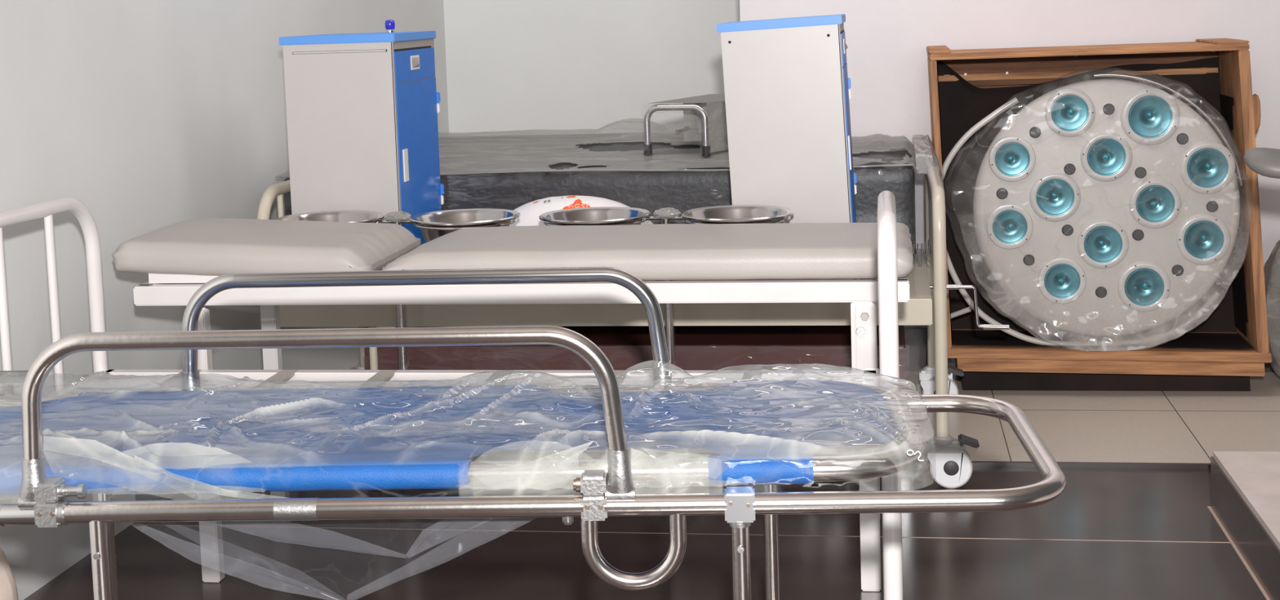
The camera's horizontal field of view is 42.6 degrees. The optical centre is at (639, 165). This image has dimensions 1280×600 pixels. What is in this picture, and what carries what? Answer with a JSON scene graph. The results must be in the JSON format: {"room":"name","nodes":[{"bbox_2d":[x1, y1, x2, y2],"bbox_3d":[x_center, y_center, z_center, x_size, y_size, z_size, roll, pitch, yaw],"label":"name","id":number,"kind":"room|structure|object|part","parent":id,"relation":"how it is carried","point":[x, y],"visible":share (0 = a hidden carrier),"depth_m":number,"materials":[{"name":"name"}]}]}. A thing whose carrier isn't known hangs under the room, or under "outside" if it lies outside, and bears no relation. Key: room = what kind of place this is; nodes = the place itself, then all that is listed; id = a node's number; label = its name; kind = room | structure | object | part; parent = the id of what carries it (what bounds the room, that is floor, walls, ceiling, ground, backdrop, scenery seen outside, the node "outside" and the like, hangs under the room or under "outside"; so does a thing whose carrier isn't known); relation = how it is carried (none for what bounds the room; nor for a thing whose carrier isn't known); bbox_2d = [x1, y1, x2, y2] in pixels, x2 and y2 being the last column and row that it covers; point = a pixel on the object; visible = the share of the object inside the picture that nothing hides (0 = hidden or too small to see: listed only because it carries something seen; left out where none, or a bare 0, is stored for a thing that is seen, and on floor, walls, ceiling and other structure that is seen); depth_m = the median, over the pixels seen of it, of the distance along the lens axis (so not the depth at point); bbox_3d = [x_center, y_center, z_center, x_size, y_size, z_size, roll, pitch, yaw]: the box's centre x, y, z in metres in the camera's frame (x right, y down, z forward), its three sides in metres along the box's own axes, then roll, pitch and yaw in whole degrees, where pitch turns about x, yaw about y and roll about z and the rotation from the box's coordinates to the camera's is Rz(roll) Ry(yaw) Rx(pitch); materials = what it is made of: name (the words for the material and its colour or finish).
{"room":"hospital storage room","nodes":[
{"label":"hospital storage room","id":0,"kind":"room"},
{"bbox_2d":[0,0,448,599],"bbox_3d":[-1.869,-0.394,1.839,0.150,3.350,12.150,-1,6,9],"label":"wall","id":1,"kind":"structure","parent":0,"point":[151,115],"depth_m":4.48,"materials":[{"name":"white paint"}]},
{"bbox_2d":[443,0,740,133],"bbox_3d":[-0.235,-1.004,7.630,1.678,3.350,0.150,-1,6,9],"label":"wall","id":2,"kind":"structure","parent":0,"point":[512,64],"depth_m":7.62,"materials":[{"name":"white paint"}]},
{"bbox_2d":[23,361,1279,599],"bbox_3d":[0.896,1.192,1.613,5.550,0.063,12.200,-1,6,9],"label":"floor","id":3,"kind":"structure","parent":0,"point":[1111,533],"depth_m":4.16,"materials":[{"name":"tile"}]},
{"bbox_2d":[0,547,17,599],"bbox_3d":[-1.389,0.934,3.447,0.145,0.270,0.153,2,7,36],"label":"paper bag","id":4,"kind":"object","parent":3,"relation":"on","point":[8,588],"visible":1,"depth_m":3.43,"materials":[{"name":"beige paper"}]},
{"bbox_2d":[374,211,516,497],"bbox_3d":[-0.670,0.529,4.634,0.680,0.802,0.286,-1,6,9],"label":"stand","id":5,"kind":"object","parent":3,"relation":"on","point":[395,217],"visible":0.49,"depth_m":4.59,"materials":[{"name":"silver metal"}]},
{"bbox_2d":[275,210,384,222],"bbox_3d":[-0.875,0.193,4.630,0.307,0.092,0.307,-1,6,9],"label":"basin","id":6,"kind":"object","parent":5,"relation":"on","point":[357,216],"visible":0.41,"depth_m":4.74,"materials":[{"name":"silver metal"}]},
{"bbox_2d":[409,208,519,243],"bbox_3d":[-0.486,0.186,4.572,0.307,0.092,0.307,-1,6,9],"label":"basin","id":7,"kind":"object","parent":5,"relation":"on","point":[481,216],"visible":0.53,"depth_m":4.64,"materials":[{"name":"silver metal"}]},
{"bbox_2d":[0,190,903,599],"bbox_3d":[-0.397,0.553,3.435,1.866,0.966,0.628,-1,6,9],"label":"frame","id":8,"kind":"object","parent":3,"relation":"on","point":[887,275],"visible":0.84,"depth_m":3.62,"materials":[{"name":"white metal"}]},
{"bbox_3d":[-1.311,0.351,3.543,0.032,0.526,0.613,-1,6,9],"label":"headboard","id":9,"kind":"part","parent":8,"relation":"part of","materials":[{"name":"white metal"}]},
{"bbox_3d":[-1.283,0.538,3.573,0.040,0.066,0.550,-1,6,9],"label":"rail","id":10,"kind":"part","parent":8,"relation":"part of","materials":[{"name":"white metal"}]},
{"bbox_3d":[-1.262,0.778,3.822,0.026,0.500,0.027,-1,6,9],"label":"leg","id":11,"kind":"part","parent":8,"relation":"part of","materials":[{"name":"white metal"}]},
{"bbox_3d":[-0.365,0.493,3.693,1.782,0.058,0.035,-1,6,9],"label":"rail","id":12,"kind":"part","parent":8,"relation":"part of","materials":[{"name":"white metal"}]},
{"bbox_3d":[-0.428,0.536,3.265,1.782,0.058,0.035,-1,6,9],"label":"rail","id":13,"kind":"part","parent":8,"relation":"part of","materials":[{"name":"metal"}]},
{"bbox_3d":[0.471,0.504,3.344,0.038,0.066,0.520,-1,6,9],"label":"rail","id":14,"kind":"part","parent":8,"relation":"part of","materials":[{"name":"white metal"}]},
{"bbox_3d":[0.511,0.532,3.344,0.036,0.928,0.532,-1,6,9],"label":"footboard","id":15,"kind":"part","parent":8,"relation":"part of","materials":[{"name":"white metal"}]},
{"bbox_2d":[111,217,914,591],"bbox_3d":[-0.304,0.556,4.103,1.958,0.826,0.603,-1,6,9],"label":"examination table","id":16,"kind":"object","parent":3,"relation":"on","point":[178,258],"visible":0.87,"depth_m":3.92,"materials":[{"name":"white leather"}]},
{"bbox_3d":[-1.177,0.294,4.249,0.042,0.047,0.480,-1,6,9],"label":"rail","id":17,"kind":"part","parent":16,"relation":"part of","materials":[{"name":"white metal"}]},
{"bbox_3d":[-1.051,0.674,3.948,0.057,0.668,0.036,-1,6,9],"label":"leg","id":18,"kind":"part","parent":16,"relation":"part of","materials":[{"name":"white metal"}]},
{"bbox_2d":[111,217,421,275],"bbox_3d":[-0.947,0.208,4.206,0.668,0.112,0.490,-1,6,9],"label":"cushion","id":19,"kind":"object","parent":16,"relation":"on","point":[199,246],"depth_m":4.01,"materials":[{"name":"grey leather"}]},
{"bbox_3d":[-1.004,0.622,4.501,0.042,0.664,0.038,-1,6,9],"label":"leg","id":20,"kind":"part","parent":16,"relation":"part of","materials":[{"name":"white metal"}]},
{"bbox_3d":[-0.309,0.302,3.877,1.868,0.047,0.040,-1,6,9],"label":"rail","id":21,"kind":"part","parent":16,"relation":"part of","materials":[{"name":"white metal"}]},
{"bbox_2d":[382,222,914,279],"bbox_3d":[0.032,0.209,4.060,1.268,0.084,0.491,-1,6,9],"label":"cushion","id":22,"kind":"object","parent":16,"relation":"on","point":[784,251],"depth_m":3.87,"materials":[{"name":"grey leather"}]},
{"bbox_3d":[0.516,0.644,3.748,0.057,0.668,0.036,-1,6,9],"label":"leg","id":23,"kind":"part","parent":16,"relation":"part of","materials":[{"name":"white metal"}]},
{"bbox_3d":[0.597,0.594,4.260,0.042,0.664,0.038,-1,6,9],"label":"leg","id":24,"kind":"part","parent":16,"relation":"part of","materials":[{"name":"white metal"}]},
{"bbox_3d":[0.629,0.263,3.977,0.042,0.047,0.480,-1,6,9],"label":"rail","id":25,"kind":"part","parent":16,"relation":"part of","materials":[{"name":"white metal"}]},
{"bbox_2d":[0,266,1066,599],"bbox_3d":[-0.409,0.655,2.788,2.169,0.888,0.657,-1,6,4],"label":"frame","id":26,"kind":"object","parent":3,"relation":"on","point":[42,502],"visible":0.84,"depth_m":2.46,"materials":[{"name":"silver metal"}]},
{"bbox_3d":[-0.953,0.535,2.511,0.145,0.030,0.030,-1,6,4],"label":"rail","id":27,"kind":"part","parent":26,"relation":"part of","materials":[{"name":"silver metal"}]},
{"bbox_2d":[17,455,45,508],"bbox_3d":[-0.925,0.485,2.503,0.044,0.078,0.038,-1,6,4],"label":"socket","id":28,"kind":"object","parent":26,"relation":"attached to","point":[33,486],"depth_m":2.49,"materials":[{"name":"silver metal"}]},
{"bbox_3d":[-0.820,0.778,2.527,0.027,0.480,0.028,-1,6,4],"label":"leg","id":29,"kind":"part","parent":26,"relation":"part of","materials":[{"name":"silver metal"}]},
{"bbox_3d":[-1.016,0.726,3.131,0.027,0.480,0.028,-1,6,4],"label":"leg","id":30,"kind":"part","parent":26,"relation":"part of","materials":[{"name":"silver metal"}]},
{"bbox_2d":[181,368,200,391],"bbox_3d":[-0.846,0.426,3.089,0.044,0.078,0.038,-1,6,4],"label":"socket","id":31,"kind":"object","parent":26,"relation":"attached to","point":[190,380],"depth_m":3.07,"materials":[{"name":"silver metal"}]},
{"bbox_3d":[-0.482,0.343,2.463,0.925,0.199,0.028,-1,6,4],"label":"rail","id":32,"kind":"part","parent":26,"relation":"part of","materials":[{"name":"silver metal"}]},
{"bbox_3d":[-0.406,0.288,3.050,0.918,0.191,0.028,-1,6,4],"label":"rail","id":33,"kind":"part","parent":26,"relation":"part of","materials":[{"name":"silver metal"}]},
{"bbox_2d":[0,378,924,495],"bbox_3d":[-0.499,0.456,2.776,1.918,0.047,0.540,-1,6,4],"label":"stretcher","id":34,"kind":"object","parent":26,"relation":"on","point":[336,451],"visible":0.94,"depth_m":2.72,"materials":[{"name":"blue plastic"}]},
{"bbox_2d":[0,363,924,496],"bbox_3d":[-0.500,0.518,2.796,1.978,0.279,0.589,-1,6,4],"label":"plastic cover","id":35,"kind":"object","parent":26,"relation":"hanging from","point":[218,455],"visible":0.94,"depth_m":2.61,"materials":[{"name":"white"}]},
{"bbox_3d":[-0.412,0.492,2.772,2.165,0.037,0.626,-1,6,4],"label":"frame rail","id":36,"kind":"part","parent":26,"relation":"part of","materials":[{"name":"silver metal"}]},
{"bbox_2d":[604,446,635,500],"bbox_3d":[-0.030,0.462,2.446,0.044,0.078,0.038,-1,6,4],"label":"socket","id":37,"kind":"object","parent":26,"relation":"attached to","point":[619,484],"depth_m":2.43,"materials":[{"name":"silver metal"}]},
{"bbox_2d":[652,360,671,384],"bbox_3d":[0.042,0.403,3.033,0.044,0.078,0.038,-1,6,4],"label":"socket","id":38,"kind":"object","parent":26,"relation":"attached to","point":[661,369],"depth_m":3.02,"materials":[{"name":"silver metal"}]},
{"bbox_3d":[0.156,0.759,2.465,0.027,0.468,0.028,-1,6,4],"label":"leg","id":39,"kind":"part","parent":26,"relation":"part of","materials":[{"name":"silver metal"}]},
{"bbox_3d":[0.244,0.693,3.050,0.027,0.480,0.028,-1,6,4],"label":"leg","id":40,"kind":"part","parent":26,"relation":"part of","materials":[{"name":"silver metal"}]},
{"bbox_2d":[257,166,1008,488],"bbox_3d":[0.015,0.436,5.072,2.195,0.860,0.942,-1,6,9],"label":"hospital bed","id":41,"kind":"object","parent":3,"relation":"on","point":[950,463],"visible":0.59,"depth_m":4.63,"materials":[{"name":"beige metal"}]},
{"bbox_3d":[-1.027,0.386,5.226,0.036,0.725,0.906,-1,6,9],"label":"headboard","id":42,"kind":"part","parent":41,"relation":"part of","materials":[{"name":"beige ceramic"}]},
{"bbox_2d":[278,31,444,244],"bbox_3d":[-0.836,-0.019,5.027,0.356,0.765,0.454,-1,6,9],"label":"base cabinet","id":43,"kind":"object","parent":41,"relation":"on","point":[362,109],"visible":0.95,"depth_m":4.80,"materials":[{"name":"blue"}]},
{"bbox_3d":[-0.851,-0.387,4.990,0.350,0.024,0.450,-1,6,9],"label":"lid","id":44,"kind":"part","parent":43,"relation":"part of","materials":[{"name":"blue"}]},
{"bbox_2d":[384,19,395,32],"bbox_3d":[-0.782,-0.435,5.132,0.033,0.039,0.031,-1,6,9],"label":"bottle","id":45,"kind":"object","parent":43,"relation":"on","point":[389,24],"visible":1,"depth_m":5.12,"materials":[{"name":"blue glass"}]},
{"bbox_3d":[-0.691,0.000,4.842,0.004,0.095,0.038,-1,6,9],"label":"handle","id":46,"kind":"part","parent":43,"relation":"part of","materials":[{"name":"white metal"}]},
{"bbox_3d":[-0.675,-0.009,5.002,0.005,0.741,0.442,-1,6,9],"label":"frame","id":47,"kind":"part","parent":43,"relation":"part of","materials":[{"name":"grey"}]},
{"bbox_3d":[-0.681,-0.304,4.971,0.004,0.092,0.418,-1,6,9],"label":"drawer","id":48,"kind":"part","parent":43,"relation":"part of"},
{"bbox_3d":[-0.680,-0.310,4.959,0.002,0.042,0.086,-1,6,9],"label":"handle","id":49,"kind":"part","parent":43,"relation":"part of","materials":[{"name":"white metal"}]},
{"bbox_3d":[-0.669,0.042,5.007,0.004,0.598,0.424,-1,6,9],"label":"door","id":50,"kind":"part","parent":43,"relation":"part of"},
{"bbox_3d":[-0.777,0.676,4.817,0.024,0.440,0.024,-1,6,9],"label":"leg","id":51,"kind":"part","parent":41,"relation":"part of","materials":[{"name":"metal"}]},
{"bbox_2d":[510,195,655,280],"bbox_3d":[-0.210,0.223,4.931,0.540,0.266,0.300,-1,6,9],"label":"sack","id":52,"kind":"object","parent":41,"relation":"on","point":[530,212],"visible":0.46,"depth_m":4.87,"materials":[{"name":"white plastic"}]},
{"bbox_3d":[-0.131,0.417,4.654,1.891,0.074,0.040,-1,6,9],"label":"rail","id":53,"kind":"part","parent":41,"relation":"part of","materials":[{"name":"white metal"}]},
{"bbox_2d":[275,118,943,266],"bbox_3d":[-0.069,0.092,5.558,2.146,0.446,0.804,-1,6,9],"label":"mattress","id":54,"kind":"object","parent":41,"relation":"on","point":[508,170],"visible":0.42,"depth_m":5.26,"materials":[{"name":"black"}]},
{"bbox_2d":[643,93,728,155],"bbox_3d":[0.277,-0.148,5.623,0.342,0.177,0.714,3,8,44],"label":"step stool","id":55,"kind":"object","parent":54,"relation":"on","point":[704,117],"visible":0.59,"depth_m":5.39,"materials":[{"name":"silver metal"}]},
{"bbox_3d":[0.119,-0.121,5.370,0.219,0.158,0.021,0,6,17],"label":"frame","id":56,"kind":"part","parent":55,"relation":"part of","materials":[{"name":"silver metal"}]},
{"bbox_3d":[0.846,0.358,4.950,0.046,0.074,0.840,-1,6,9],"label":"rail","id":57,"kind":"part","parent":41,"relation":"part of","materials":[{"name":"beige metal"}]},
{"bbox_3d":[0.891,0.368,4.939,0.036,0.695,0.906,-1,6,9],"label":"footboard","id":58,"kind":"part","parent":41,"relation":"part of","materials":[{"name":"metal"}]},
{"bbox_3d":[0.954,0.422,4.879,0.180,0.132,0.011,-1,6,9],"label":"crank handle","id":59,"kind":"part","parent":41,"relation":"part of","materials":[{"name":"silver metal"}]},
{"bbox_2d":[364,324,906,450],"bbox_3d":[-0.005,0.685,5.112,1.665,0.333,0.396,-1,6,9],"label":"box","id":60,"kind":"object","parent":3,"relation":"on","point":[696,348],"visible":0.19,"depth_m":4.96,"materials":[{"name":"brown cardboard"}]},
{"bbox_2d":[542,207,790,493],"bbox_3d":[0.083,0.515,4.521,0.680,0.803,0.286,-1,6,9],"label":"stand","id":61,"kind":"object","parent":3,"relation":"on","point":[665,215],"visible":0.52,"depth_m":4.50,"materials":[{"name":"silver metal"}]},
{"bbox_2d":[538,206,650,225],"bbox_3d":[-0.123,0.179,4.517,0.307,0.092,0.307,-1,6,9],"label":"basin","id":62,"kind":"object","parent":61,"relation":"on","point":[602,215],"visible":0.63,"depth_m":4.61,"materials":[{"name":"silver metal"}]},
{"bbox_2d":[680,204,794,223],"bbox_3d":[0.267,0.173,4.459,0.307,0.092,0.307,-1,6,9],"label":"basin","id":63,"kind":"object","parent":61,"relation":"on","point":[731,214],"visible":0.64,"depth_m":4.55,"materials":[{"name":"silver metal"}]},
{"bbox_2d":[465,456,1210,468],"bbox_3d":[1.307,0.857,4.687,5.240,0.012,0.015,-1,6,9],"label":"trim","id":64,"kind":"structure","parent":3,"relation":"in","point":[926,463],"depth_m":4.71,"materials":[{"name":"grey tile"}]},
{"bbox_2d":[926,38,1271,391],"bbox_3d":[1.536,0.184,5.564,1.086,1.194,0.365,-1,6,9],"label":"crate","id":65,"kind":"object","parent":3,"relation":"on","point":[1221,353],"visible":0.43,"depth_m":5.56,"materials":[{"name":"brown wood"}]},
{"bbox_3d":[1.028,0.117,5.633,0.057,0.967,0.365,-1,6,9],"label":"panel","id":66,"kind":"part","parent":65,"relation":"part of","materials":[{"name":"brown wood"}]},
{"bbox_3d":[1.483,-0.386,5.514,1.010,0.028,0.365,-1,6,9],"label":"panel","id":67,"kind":"part","parent":65,"relation":"part of","materials":[{"name":"brown wood"}]},
{"bbox_2d":[942,73,1243,347],"bbox_3d":[1.481,0.150,5.482,1.008,0.916,0.186,-1,6,9],"label":"lamp","id":68,"kind":"object","parent":65,"relation":"in","point":[1101,204],"visible":0.94,"depth_m":5.39,"materials":[{"name":"plastic"}]},
{"bbox_3d":[1.056,0.519,5.562,0.139,0.089,0.022,1,6,31],"label":"yoke arm","id":69,"kind":"part","parent":68,"relation":"part of","materials":[{"name":"white metal"}]},
{"bbox_3d":[1.200,0.095,5.434,0.038,0.038,0.010,-1,6,9],"label":"knob","id":70,"kind":"part","parent":68,"relation":"part of","materials":[{"name":"grey plastic"}]},
{"bbox_3d":[1.230,0.208,5.437,0.020,0.020,0.014,-1,6,9],"label":"bulb","id":71,"kind":"part","parent":68,"relation":"part of","materials":[{"name":"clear glass"}]},
{"bbox_3d":[1.226,-0.018,5.415,0.020,0.020,0.014,-1,6,9],"label":"bulb","id":72,"kind":"part","parent":68,"relation":"part of","materials":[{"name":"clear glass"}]},
{"bbox_3d":[1.291,0.316,5.443,0.038,0.038,0.010,-1,6,9],"label":"knob","id":73,"kind":"part","parent":68,"relation":"part of","materials":[{"name":"grey plastic"}]},
{"bbox_3d":[1.301,-0.107,5.399,0.038,0.038,0.010,-1,6,9],"label":"knob","id":74,"kind":"part","parent":68,"relation":"part of","materials":[{"name":"grey plastic"}]},
{"bbox_3d":[1.367,0.103,5.407,0.020,0.020,0.014,-1,6,9],"label":"bulb","id":75,"kind":"part","parent":68,"relation":"part of","materials":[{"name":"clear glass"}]},
{"bbox_3d":[1.398,0.389,5.431,0.020,0.020,0.014,-1,6,9],"label":"bulb","id":76,"kind":"part","parent":68,"relation":"part of","materials":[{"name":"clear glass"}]},
{"bbox_3d":[1.412,0.215,5.415,0.038,0.038,0.010,-1,6,9],"label":"knob","id":77,"kind":"part","parent":68,"relation":"part of","materials":[{"name":"grey plastic"}]},
{"bbox_3d":[1.414,0.014,5.394,0.038,0.038,0.010,-1,6,9],"label":"knob","id":78,"kind":"part","parent":68,"relation":"part of","materials":[{"name":"grey plastic"}]},
{"bbox_3d":[1.413,-0.170,5.372,0.020,0.020,0.014,-1,6,9],"label":"bulb","id":79,"kind":"part","parent":68,"relation":"part of","materials":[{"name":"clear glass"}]},
{"bbox_3d":[1.524,0.421,5.419,0.038,0.038,0.010,-1,6,9],"label":"knob","id":80,"kind":"part","parent":68,"relation":"part of","materials":[{"name":"grey plastic"}]},
{"bbox_3d":[1.522,0.260,5.399,0.020,0.020,0.014,-1,6,9],"label":"bulb","id":81,"kind":"part","parent":68,"relation":"part of","materials":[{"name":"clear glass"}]},
{"bbox_2d":[972,252,1236,351],"bbox_3d":[1.506,0.143,5.429,1.003,0.929,0.156,-1,6,9],"label":"plastic wrap","id":82,"kind":"object","parent":68,"relation":"attached to","point":[1114,339],"visible":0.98,"depth_m":5.39,"materials":[{"name":"clear plastic"}]},
{"bbox_3d":[1.530,-0.022,5.370,0.020,0.020,0.014,-1,6,9],"label":"bulb","id":83,"kind":"part","parent":68,"relation":"part of","materials":[{"name":"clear glass"}]},
{"bbox_3d":[1.532,-0.182,5.357,0.038,0.038,0.010,-1,6,9],"label":"knob","id":84,"kind":"part","parent":68,"relation":"part of","materials":[{"name":"grey plastic"}]},
{"bbox_3d":[1.636,0.230,5.383,0.038,0.038,0.010,-1,6,9],"label":"knob","id":85,"kind":"part","parent":68,"relation":"part of","materials":[{"name":"grey plastic"}]},
{"bbox_3d":[1.638,0.025,5.362,0.038,0.038,0.010,-1,6,9],"label":"knob","id":86,"kind":"part","parent":68,"relation":"part of","materials":[{"name":"grey plastic"}]},
{"bbox_3d":[1.663,0.402,5.393,0.020,0.020,0.014,-1,6,9],"label":"bulb","id":87,"kind":"part","parent":68,"relation":"part of","materials":[{"name":"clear glass"}]},
{"bbox_3d":[1.661,-0.160,5.336,0.020,0.020,0.014,-1,6,9],"label":"bulb","id":88,"kind":"part","parent":68,"relation":"part of","materials":[{"name":"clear glass"}]},
{"bbox_3d":[1.683,0.130,5.362,0.020,0.020,0.014,-1,6,9],"label":"bulb","id":89,"kind":"part","parent":68,"relation":"part of","materials":[{"name":"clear glass"}]},
{"bbox_3d":[1.764,0.346,5.376,0.038,0.038,0.010,-1,6,9],"label":"knob","id":90,"kind":"part","parent":68,"relation":"part of","materials":[{"name":"grey plastic"}]},
{"bbox_3d":[1.765,-0.085,5.332,0.038,0.038,0.010,-1,6,9],"label":"knob","id":91,"kind":"part","parent":68,"relation":"part of","materials":[{"name":"grey plastic"}]},
{"bbox_3d":[1.842,0.240,5.350,0.020,0.020,0.014,-1,6,9],"label":"bulb","id":92,"kind":"part","parent":68,"relation":"part of","materials":[{"name":"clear glass"}]},
{"bbox_3d":[1.848,0.007,5.325,0.020,0.020,0.014,-1,6,9],"label":"bulb","id":93,"kind":"part","parent":68,"relation":"part of","materials":[{"name":"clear glass"}]},
{"bbox_3d":[1.864,0.136,5.340,0.038,0.038,0.010,-1,6,9],"label":"knob","id":94,"kind":"part","parent":68,"relation":"part of","materials":[{"name":"grey plastic"}]},
{"bbox_3d":[1.570,0.612,5.602,1.047,0.048,0.365,-1,6,9],"label":"panel","id":95,"kind":"part","parent":65,"relation":"part of","materials":[{"name":"brown wood"}]},
{"bbox_3d":[1.581,0.651,5.609,0.990,0.062,0.355,-1,6,9],"label":"panel","id":96,"kind":"part","parent":65,"relation":"part of","materials":[{"name":"brown wood"}]},
{"bbox_3d":[2.014,0.104,5.485,0.099,0.988,0.365,-1,6,9],"label":"panel","id":97,"kind":"part","parent":65,"relation":"part of","materials":[{"name":"brown wood"}]},
{"bbox_2d":[1210,451,1279,599],"bbox_3d":[2.114,0.914,3.110,1.577,0.150,2.158,-1,6,9],"label":"step","id":98,"kind":"structure","parent":3,"relation":"on","point":[1245,486],"depth_m":3.94,"materials":[{"name":"tile"}]},
{"bbox_2d":[1263,240,1279,377],"bbox_3d":[2.196,0.484,5.493,0.231,0.521,0.201,-1,6,9],"label":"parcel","id":99,"kind":"object","parent":3,"relation":"on","point":[1272,266],"visible":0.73,"depth_m":5.45,"materials":[{"name":"grey plastic"}]},
{"bbox_2d":[716,13,857,280],"bbox_3d":[0.445,-0.048,4.833,0.376,0.778,0.454,-1,6,9],"label":"base cabinet","id":100,"kind":"object","parent":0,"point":[787,84],"visible":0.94,"depth_m":4.61,"materials":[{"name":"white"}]},
{"bbox_3d":[0.420,-0.416,4.798,0.350,0.024,0.450,-3,5,9],"label":"lid","id":101,"kind":"part","parent":100,"relation":"part of","materials":[{"name":"blue"}]},
{"bbox_3d":[0.593,-0.340,4.778,0.004,0.092,0.418,-3,5,9],"label":"drawer","id":102,"kind":"part","parent":100,"relation":"part of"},
{"bbox_3d":[0.611,-0.045,4.807,0.005,0.741,0.442,-3,5,9],"label":"frame","id":103,"kind":"part","parent":100,"relation":"part of","materials":[{"name":"grey"}]},
{"bbox_3d":[0.618,0.006,4.812,0.004,0.598,0.424,-3,5,9],"label":"door","id":104,"kind":"part","parent":100,"relation":"part of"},
{"bbox_3d":[0.595,-0.036,4.647,0.004,0.095,0.038,-3,5,9],"label":"handle","id":105,"kind":"part","parent":100,"relation":"part of","materials":[{"name":"white metal"}]},
{"bbox_2d":[739,0,1279,327],"bbox_3d":[2.362,-0.972,6.434,3.812,3.350,1.750,-1,6,9],"label":"wall","id":106,"kind":"structure","parent":0,"point":[887,42],"depth_m":5.76,"materials":[{"name":"white paint"}]},
{"bbox_2d":[904,327,1275,372],"bbox_3d":[2.285,0.648,5.713,3.805,0.170,0.015,-1,6,9],"label":"baseboard","id":107,"kind":"structure","parent":106,"relation":"attached to","point":[916,338],"depth_m":5.90,"materials":[{"name":"grey tile"}]},
{"bbox_2d":[1244,147,1279,178],"bbox_3d":[1.722,0.374,3.764,0.609,0.825,0.320,-1,6,9],"label":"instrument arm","id":108,"kind":"object","parent":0,"point":[1264,162],"visible":1,"depth_m":3.81,"materials":[{"name":"grey"}]}
]}

